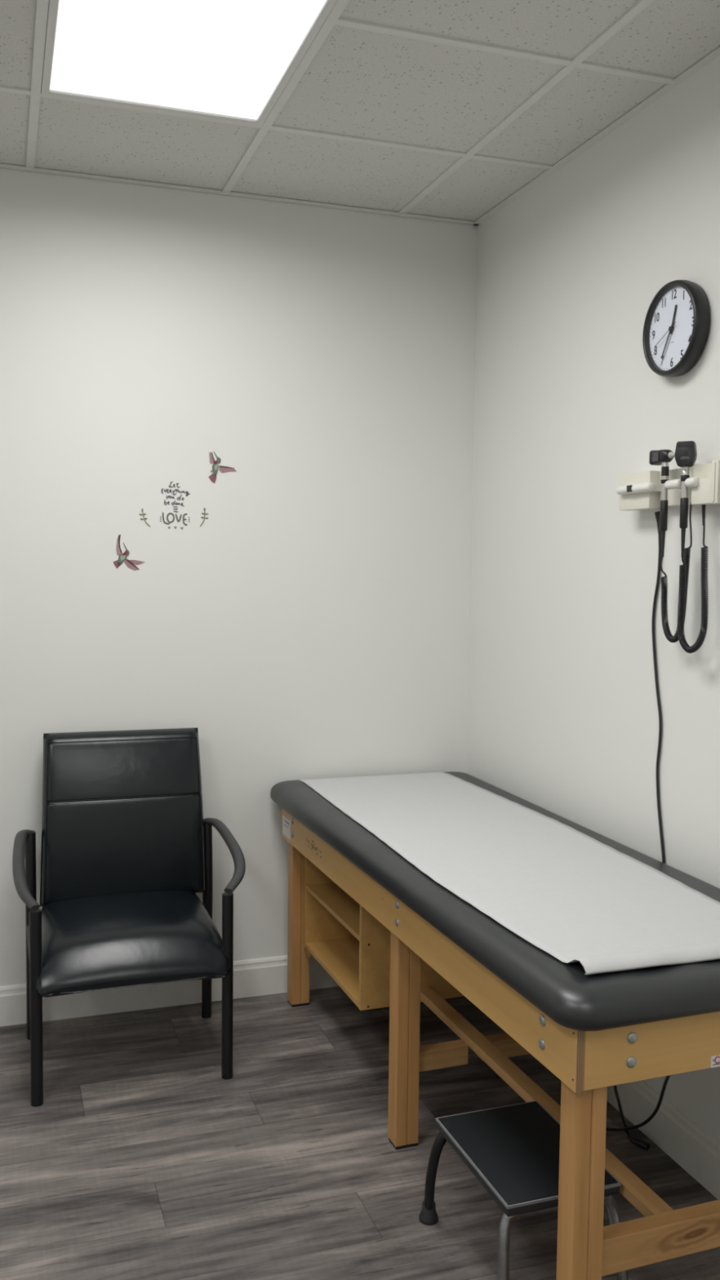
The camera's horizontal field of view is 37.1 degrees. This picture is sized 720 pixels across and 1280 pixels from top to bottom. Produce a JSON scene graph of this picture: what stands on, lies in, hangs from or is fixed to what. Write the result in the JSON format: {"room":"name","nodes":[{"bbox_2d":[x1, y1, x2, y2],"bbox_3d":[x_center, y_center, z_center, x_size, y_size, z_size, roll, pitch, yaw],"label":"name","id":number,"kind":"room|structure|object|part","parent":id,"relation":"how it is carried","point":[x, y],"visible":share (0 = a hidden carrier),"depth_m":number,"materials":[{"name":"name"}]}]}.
{"room":"examination room","nodes":[
{"label":"examination room","id":0,"kind":"room"},
{"bbox_2d":[0,168,477,986],"bbox_3d":[-1.206,-0.186,3.414,3.590,2.860,0.120,-1,4,-18],"label":"wall","id":1,"kind":"structure","parent":0,"point":[316,624],"depth_m":3.60,"materials":[{"name":"paint"}]},
{"bbox_2d":[113,534,144,570],"bbox_3d":[-0.751,-0.284,3.495,0.103,0.115,0.002,-1,4,-18],"label":"sticker","id":2,"kind":"object","parent":1,"relation":"attached to","point":[122,557],"visible":1,"depth_m":3.49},
{"bbox_2d":[139,508,150,526],"bbox_3d":[-0.702,-0.399,3.503,0.037,0.059,0.001,-1,4,-18],"label":"sticker","id":3,"kind":"object","parent":1,"relation":"attached to","point":[142,508],"visible":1,"depth_m":3.50,"materials":[{"name":"green"}]},
{"bbox_2d":[0,955,338,1026],"bbox_3d":[-1.201,1.181,3.446,3.350,0.128,0.013,-1,4,-18],"label":"baseboard","id":4,"kind":"structure","parent":1,"relation":"attached to","point":[265,975],"depth_m":3.61,"materials":[{"name":"white paint"}]},
{"bbox_2d":[160,481,190,529],"bbox_3d":[-0.608,-0.442,3.531,0.099,0.158,0.001,-1,4,-18],"label":"sticker","id":5,"kind":"object","parent":1,"relation":"attached to","point":[176,490],"visible":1,"depth_m":3.53,"materials":[{"name":"grey"}]},
{"bbox_2d":[200,507,208,526],"bbox_3d":[-0.517,-0.407,3.564,0.029,0.062,0.001,-1,4,-18],"label":"sticker","id":6,"kind":"object","parent":1,"relation":"attached to","point":[204,509],"visible":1,"depth_m":3.56,"materials":[{"name":"green"}]},
{"bbox_2d":[208,452,236,483],"bbox_3d":[-0.456,-0.573,3.572,0.096,0.106,0.002,-1,4,-18],"label":"sticker","id":7,"kind":"object","parent":1,"relation":"attached to","point":[215,466],"visible":1,"depth_m":3.56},
{"bbox_2d":[0,986,719,1279],"bbox_3d":[-0.498,1.450,1.356,3.590,0.100,4.690,-1,4,-18],"label":"floor","id":8,"kind":"structure","parent":0,"point":[138,1160],"depth_m":2.71,"materials":[{"name":"grey wood"}]},
{"bbox_2d":[12,727,245,1106],"bbox_3d":[-0.697,0.785,3.244,0.670,0.958,0.554,-1,4,-18],"label":"chair","id":9,"kind":"object","parent":8,"relation":"on","point":[126,849],"visible":1,"depth_m":3.31,"materials":[{"name":"black leather"}]},
{"bbox_3d":[-0.975,0.660,3.128,0.072,0.122,0.472,-1,4,-18],"label":"armrest","id":10,"kind":"part","parent":9,"relation":"part of","materials":[{"name":"black plastic"}]},
{"bbox_3d":[-0.960,0.918,3.151,0.024,0.053,0.410,-1,4,-19],"label":"rail","id":11,"kind":"part","parent":9,"relation":"part of","materials":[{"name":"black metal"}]},
{"bbox_3d":[-1.025,0.925,3.349,0.033,0.658,0.049,-1,4,-18],"label":"leg","id":12,"kind":"part","parent":9,"relation":"part of","materials":[{"name":"black metal"}]},
{"bbox_3d":[-0.889,1.010,2.950,0.033,0.545,0.032,-1,4,-18],"label":"leg","id":13,"kind":"part","parent":9,"relation":"part of","materials":[{"name":"black metal"}]},
{"bbox_3d":[-0.755,0.554,3.417,0.514,0.523,0.157,-1,4,-18],"label":"backrest","id":14,"kind":"part","parent":9,"relation":"part of","materials":[{"name":"black leather"}]},
{"bbox_3d":[-0.696,0.879,3.207,0.564,0.161,0.474,-1,4,-18],"label":"seat","id":15,"kind":"part","parent":9,"relation":"part of","materials":[{"name":"black leather"}]},
{"bbox_3d":[-0.501,0.919,3.524,0.033,0.658,0.049,-1,4,-18],"label":"leg","id":16,"kind":"part","parent":9,"relation":"part of","materials":[{"name":"black metal"}]},
{"bbox_3d":[-0.417,0.654,3.313,0.092,0.122,0.474,-1,4,-18],"label":"armrest","id":17,"kind":"part","parent":9,"relation":"part of","materials":[{"name":"black plastic"}]},
{"bbox_3d":[-0.385,1.004,3.119,0.033,0.545,0.032,-1,4,-18],"label":"leg","id":18,"kind":"part","parent":9,"relation":"part of","materials":[{"name":"black metal"}]},
{"bbox_2d":[270,771,719,1279],"bbox_3d":[0.364,0.918,2.916,0.744,0.762,1.982,-1,4,-20],"label":"exam table","id":19,"kind":"object","parent":8,"relation":"on","point":[388,934],"visible":0.82,"depth_m":2.21,"materials":[{"name":"brown wood"}]},
{"bbox_3d":[-0.207,0.905,3.647,0.063,0.657,0.056,-1,4,-20],"label":"leg","id":20,"kind":"part","parent":19,"relation":"part of","materials":[{"name":"brown wood"}]},
{"bbox_2d":[303,856,355,946],"bbox_3d":[0.025,0.800,3.672,0.445,0.458,0.016,-1,4,-20],"label":"shelf","id":21,"kind":"object","parent":19,"relation":"attached to","point":[320,926],"depth_m":3.61,"materials":[{"name":"brown wood"}]},
{"bbox_2d":[305,937,359,1007],"bbox_3d":[0.115,1.040,3.435,0.444,0.016,0.523,-1,4,-20],"label":"shelf","id":22,"kind":"object","parent":19,"relation":"attached to","point":[339,956],"depth_m":3.47,"materials":[{"name":"brown wood"}]},
{"bbox_2d":[306,882,359,940],"bbox_3d":[0.117,0.842,3.421,0.444,0.015,0.523,-1,4,-20],"label":"shelf","id":23,"kind":"object","parent":19,"relation":"attached to","point":[340,904],"depth_m":3.40,"materials":[{"name":"brown wood"}]},
{"bbox_3d":[0.115,0.970,2.767,0.063,0.657,0.056,-1,4,-20],"label":"leg","id":24,"kind":"part","parent":19,"relation":"part of","materials":[{"name":"brown wood"}]},
{"bbox_2d":[358,905,463,1010],"bbox_3d":[0.210,0.838,3.167,0.445,0.458,0.016,-1,4,-20],"label":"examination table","id":25,"kind":"object","parent":19,"relation":"attached to","point":[374,938],"depth_m":3.11,"materials":[{"name":"brown wood"}]},
{"bbox_2d":[298,772,719,974],"bbox_3d":[0.337,0.544,2.906,0.581,0.061,1.919,-1,4,-20],"label":"paper","id":26,"kind":"object","parent":19,"relation":"on","point":[572,895],"visible":1,"depth_m":2.57,"materials":[{"name":"white paper"}]},
{"bbox_3d":[0.406,1.029,1.974,0.063,0.657,0.056,-1,4,-20],"label":"leg","id":27,"kind":"part","parent":19,"relation":"part of","materials":[{"name":"brown wood"}]},
{"bbox_2d":[418,1100,628,1279],"bbox_3d":[0.338,1.209,2.296,0.312,0.268,0.463,-1,4,-19],"label":"step stool","id":28,"kind":"object","parent":8,"relation":"on","point":[513,1150],"visible":0.9,"depth_m":2.25,"materials":[{"name":"black rubber"}]},
{"bbox_3d":[0.283,1.201,2.468,0.281,0.229,0.077,-1,4,-19],"label":"leg frame","id":29,"kind":"part","parent":28,"relation":"part of","materials":[{"name":"black metal"}]},
{"bbox_3d":[0.399,1.226,2.122,0.290,0.229,0.071,-1,4,-19],"label":"leg frame","id":30,"kind":"part","parent":28,"relation":"part of","materials":[{"name":"silver metal"}]},
{"bbox_2d":[613,1084,649,1150],"bbox_3d":[0.705,1.053,2.780,0.041,0.520,0.101,-2,5,-38],"label":"power cord","id":31,"kind":"object","parent":8,"relation":"on","point":[640,1143],"visible":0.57,"depth_m":2.80,"materials":[{"name":"black plastic"}]},
{"bbox_2d":[0,0,719,221],"bbox_3d":[-0.469,-1.368,1.158,3.355,0.150,4.450,-1,4,-18],"label":"ceiling","id":32,"kind":"structure","parent":0,"point":[443,108],"depth_m":2.85,"materials":[{"name":"tile"}]},
{"bbox_2d":[40,0,337,125],"bbox_3d":[-0.353,-1.425,2.286,0.584,0.112,1.210,-1,4,-18],"label":"ceiling light","id":33,"kind":"object","parent":32,"relation":"attached to","point":[233,60],"visible":0.98,"depth_m":2.54,"materials":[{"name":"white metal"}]},
{"bbox_2d":[466,56,719,1142],"bbox_3d":[1.183,-0.042,1.746,0.120,2.860,4.570,-1,4,-18],"label":"wall","id":34,"kind":"structure","parent":0,"point":[563,714],"depth_m":3.04,"materials":[{"name":"paint"}]},
{"bbox_2d":[0,46,719,226],"bbox_3d":[-0.467,-1.302,1.164,3.350,0.023,4.450,-1,4,-18],"label":"trim","id":35,"kind":"structure","parent":34,"relation":"attached to","point":[715,54],"depth_m":3.37,"materials":[{"name":"white paint"}]},
{"bbox_2d":[605,511,670,1131],"bbox_3d":[0.721,0.493,2.750,0.145,1.642,0.378,-1,4,-27],"label":"power cord","id":36,"kind":"object","parent":34,"relation":"attached to","point":[656,513],"visible":0.74,"depth_m":2.77,"materials":[{"name":"black plastic"}]},
{"bbox_2d":[606,1080,719,1199],"bbox_3d":[1.087,1.317,1.871,0.013,0.128,4.437,-1,4,-18],"label":"baseboard","id":37,"kind":"structure","parent":34,"relation":"attached to","point":[694,1149],"depth_m":2.72,"materials":[{"name":"white paint"}]},
{"bbox_2d":[615,459,719,511],"bbox_3d":[0.798,-0.370,2.568,0.082,0.098,0.594,-1,4,-18],"label":"panel","id":38,"kind":"object","parent":34,"relation":"attached to","point":[638,491],"visible":0.96,"depth_m":2.67,"materials":[{"name":"beige plastic"}]},
{"bbox_2d":[626,484,632,492],"bbox_3d":[0.692,-0.389,2.760,0.004,0.017,0.022,-1,4,-18],"label":"switch","id":39,"kind":"object","parent":38,"relation":"attached to","point":[629,487],"depth_m":2.75,"materials":[{"name":"black plastic"}]},
{"bbox_3d":[0.718,-0.388,2.759,0.052,0.023,0.153,-1,4,-18],"label":"handle rail","id":40,"kind":"part","parent":38,"relation":"part of","materials":[{"name":"white plastic"}]},
{"bbox_2d":[648,449,692,642],"bbox_3d":[0.757,-0.231,2.636,0.047,0.474,0.118,-2,5,-30],"label":"otoscope","id":41,"kind":"object","parent":38,"relation":"hanging from","point":[663,458],"visible":0.77,"depth_m":2.63,"materials":[{"name":"black plastic"}]},
{"bbox_3d":[0.746,-0.364,2.633,0.015,0.048,0.015,1,4,8],"label":"stem","id":42,"kind":"part","parent":41,"relation":"part of","materials":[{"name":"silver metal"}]},
{"bbox_3d":[0.768,-0.164,2.633,0.033,0.341,0.093,-2,5,-29],"label":"coiled cord","id":43,"kind":"part","parent":41,"relation":"part of","materials":[{"name":"black plastic"}]},
{"bbox_2d":[675,440,708,653],"bbox_3d":[0.790,-0.219,2.545,0.045,0.502,0.106,-3,5,-39],"label":"ophthalmoscope","id":44,"kind":"object","parent":38,"relation":"in","point":[686,453],"visible":0.99,"depth_m":2.54,"materials":[{"name":"black plastic"}]},
{"bbox_3d":[0.772,-0.359,2.555,0.016,0.046,0.016,-1,4,-18],"label":"stem","id":45,"kind":"part","parent":44,"relation":"part of","materials":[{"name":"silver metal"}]},
{"bbox_3d":[0.798,-0.148,2.549,0.036,0.361,0.100,-1,4,-26],"label":"coiled cord","id":46,"kind":"part","parent":44,"relation":"part of","materials":[{"name":"black plastic"}]},
{"bbox_3d":[0.825,-0.362,2.459,0.040,0.098,0.026,-1,4,-18],"label":"post","id":47,"kind":"part","parent":38,"relation":"part of","materials":[{"name":"beige plastic"}]},
{"bbox_2d":[642,280,710,377],"bbox_3d":[0.781,-0.770,2.662,0.044,0.233,0.233,-1,4,-18],"label":"wall clock","id":48,"kind":"object","parent":34,"relation":"attached to","point":[676,328],"visible":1,"depth_m":2.64,"materials":[{"name":"black plastic"}]}
]}

